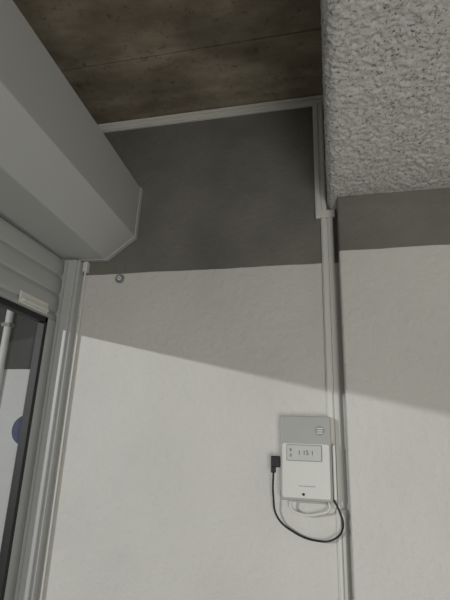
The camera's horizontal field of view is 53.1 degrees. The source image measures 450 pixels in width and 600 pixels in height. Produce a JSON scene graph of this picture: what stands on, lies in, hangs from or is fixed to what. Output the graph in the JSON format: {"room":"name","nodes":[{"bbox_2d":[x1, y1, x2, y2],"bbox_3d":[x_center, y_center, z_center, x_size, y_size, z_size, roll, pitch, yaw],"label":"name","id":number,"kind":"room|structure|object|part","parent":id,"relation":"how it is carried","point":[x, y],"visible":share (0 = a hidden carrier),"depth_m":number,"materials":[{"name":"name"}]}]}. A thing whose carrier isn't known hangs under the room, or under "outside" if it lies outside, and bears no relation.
{"room":"balcony","nodes":[
{"label":"balcony","id":0,"kind":"room"},
{"bbox_2d":[0,307,37,548],"bbox_3d":[-2.885,1.121,3.831,5.600,2.855,0.100,-2,-18,13],"label":"wall","id":1,"kind":"structure","parent":0,"point":[15,378],"depth_m":3.62,"materials":[{"name":"paint"}]},
{"bbox_2d":[0,310,14,388],"bbox_3d":[-1.852,1.085,3.504,0.080,2.800,0.070,-2,-18,13],"label":"drain pipe","id":2,"kind":"object","parent":1,"relation":"attached to","point":[8,325],"visible":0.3,"depth_m":3.72,"materials":[{"name":"white plastic"}]},
{"bbox_2d":[11,415,21,444],"bbox_3d":[-1.551,1.006,3.487,0.240,0.240,0.015,-2,-18,13],"label":"round sign","id":3,"kind":"object","parent":1,"relation":"attached to","point":[15,431],"visible":0.38,"depth_m":3.50,"materials":[{"name":"blue metal"}]},
{"bbox_2d":[16,259,68,599],"bbox_3d":[-0.690,0.855,1.550,0.002,2.150,0.012,-2,-18,13],"label":"guide rail lip","id":4,"kind":"object","parent":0,"point":[29,515],"depth_m":1.66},
{"bbox_2d":[13,0,322,123],"bbox_3d":[0.627,-1.537,-0.075,3.840,0.120,4.220,-2,-18,13],"label":"ceiling","id":5,"kind":"structure","parent":0,"point":[125,60],"depth_m":1.70,"materials":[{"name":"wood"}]},
{"bbox_2d":[320,0,449,210],"bbox_3d":[0.754,-0.996,0.517,1.291,0.550,2.498,-2,-18,13],"label":"beam","id":6,"kind":"structure","parent":5,"relation":"attached to","point":[386,63],"depth_m":1.15,"materials":[{"name":"paint"}]},
{"bbox_2d":[39,107,353,599],"bbox_3d":[1.050,0.494,1.378,3.600,2.855,0.120,-2,-18,13],"label":"wall","id":7,"kind":"structure","parent":0,"point":[188,367],"depth_m":1.65,"materials":[{"name":"paint"}]},
{"bbox_2d":[0,217,64,320],"bbox_3d":[-0.983,-0.450,0.574,0.034,0.267,2.760,-2,-18,13],"label":"roller shutter","id":8,"kind":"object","parent":7,"relation":"in","point":[31,274],"depth_m":1.66,"materials":[{"name":"paint"}]},
{"bbox_3d":[-0.707,0.011,1.680,0.018,0.046,0.170,-2,-18,13],"label":"pull handle","id":9,"kind":"part","parent":8,"relation":"part of","materials":[{"name":"plastic"}]},
{"bbox_2d":[14,259,83,599],"bbox_3d":[-0.685,0.864,1.580,0.095,2.150,0.052,-2,-18,13],"label":"rail","id":10,"kind":"object","parent":7,"relation":"attached to","point":[30,584],"visible":0.73,"depth_m":1.67,"materials":[{"name":"white metal"}]},
{"bbox_2d":[115,274,123,282],"bbox_3d":[-0.434,-0.089,1.849,0.038,0.038,0.014,-2,-18,13],"label":"wall anchor","id":11,"kind":"object","parent":7,"relation":"attached to","point":[119,278],"visible":1,"depth_m":1.85,"materials":[{"name":"white plastic"}]},
{"bbox_2d":[97,95,349,599],"bbox_3d":[-0.164,0.507,1.590,1.140,2.833,0.018,-2,-18,13],"label":"cable trunking","id":12,"kind":"object","parent":7,"relation":"attached to","point":[316,102],"visible":0.84,"depth_m":1.68,"materials":[{"name":"plastic"}]},
{"bbox_2d":[271,415,343,542],"bbox_3d":[0.261,0.567,1.444,0.224,0.379,0.065,-2,-18,13],"label":"control box","id":13,"kind":"object","parent":7,"relation":"attached to","point":[308,456],"visible":1,"depth_m":1.43,"materials":[{"name":"white plastic"}]},
{"bbox_3d":[0.253,0.489,1.440,0.112,0.050,0.003,-2,-18,13],"label":"display frame","id":14,"kind":"part","parent":13,"relation":"part of","materials":[{"name":"grey plastic"}]},
{"bbox_3d":[0.261,0.507,1.449,0.162,0.258,0.018,-2,-18,13],"label":"lid","id":15,"kind":"part","parent":13,"relation":"part of","materials":[{"name":"plastic"}]},
{"bbox_3d":[-1.250,-0.073,-0.162,0.120,2.855,4.100,-2,-18,13],"label":"wall","id":16,"kind":"structure","parent":0,"visible":0},
{"bbox_2d":[0,0,142,261],"bbox_3d":[-0.788,-0.722,0.690,0.353,0.330,2.712,-1,-18,11],"label":"housing","id":17,"kind":"object","parent":16,"relation":"attached to","point":[64,185],"visible":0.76,"depth_m":1.41,"materials":[{"name":"white metal"}]},
{"bbox_2d":[40,262,89,599],"bbox_3d":[-0.619,0.819,1.595,0.020,2.050,0.025,-2,-18,13],"label":"pull cord","id":18,"kind":"object","parent":17,"relation":"hanging from","point":[86,265],"visible":1,"depth_m":1.70,"materials":[{"name":"white fabric"}]},
{"bbox_3d":[-0.536,-0.320,1.940,0.353,0.330,0.024,-2,-18,13],"label":"plate","id":19,"kind":"part","parent":17,"relation":"part of","materials":[{"name":"white metal"}]},
{"bbox_3d":[-2.167,1.274,-0.701,9.000,0.100,9.500,-2,-18,13],"label":"floor","id":20,"kind":"structure","parent":0,"visible":0},
{"bbox_2d":[336,188,449,599],"bbox_3d":[0.988,0.719,1.197,1.255,2.313,0.110,-2,-18,13],"label":"wall","id":21,"kind":"structure","parent":20,"relation":"on","point":[394,247],"depth_m":1.39,"materials":[{"name":"paint"}]},
{"bbox_3d":[-1.050,1.168,0.068,0.017,0.600,2.760,-2,-18,13],"label":"bottom slats","id":22,"kind":"object","parent":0,"visible":0},
{"bbox_2d":[0,297,47,599],"bbox_3d":[-1.025,0.270,0.318,0.032,1.265,2.697,-2,-18,13],"label":"frame","id":23,"kind":"object","parent":22,"relation":"on","point":[19,466],"visible":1,"depth_m":1.59,"materials":[{"name":"black metal"}]},
{"bbox_2d":[4,318,55,599],"bbox_3d":[-0.720,0.683,1.599,0.030,1.265,0.063,-2,-18,13],"label":"stile","id":24,"kind":"object","parent":23,"relation":"attached to","point":[43,375],"visible":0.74,"depth_m":1.62,"materials":[{"name":"white metal"}]}
]}

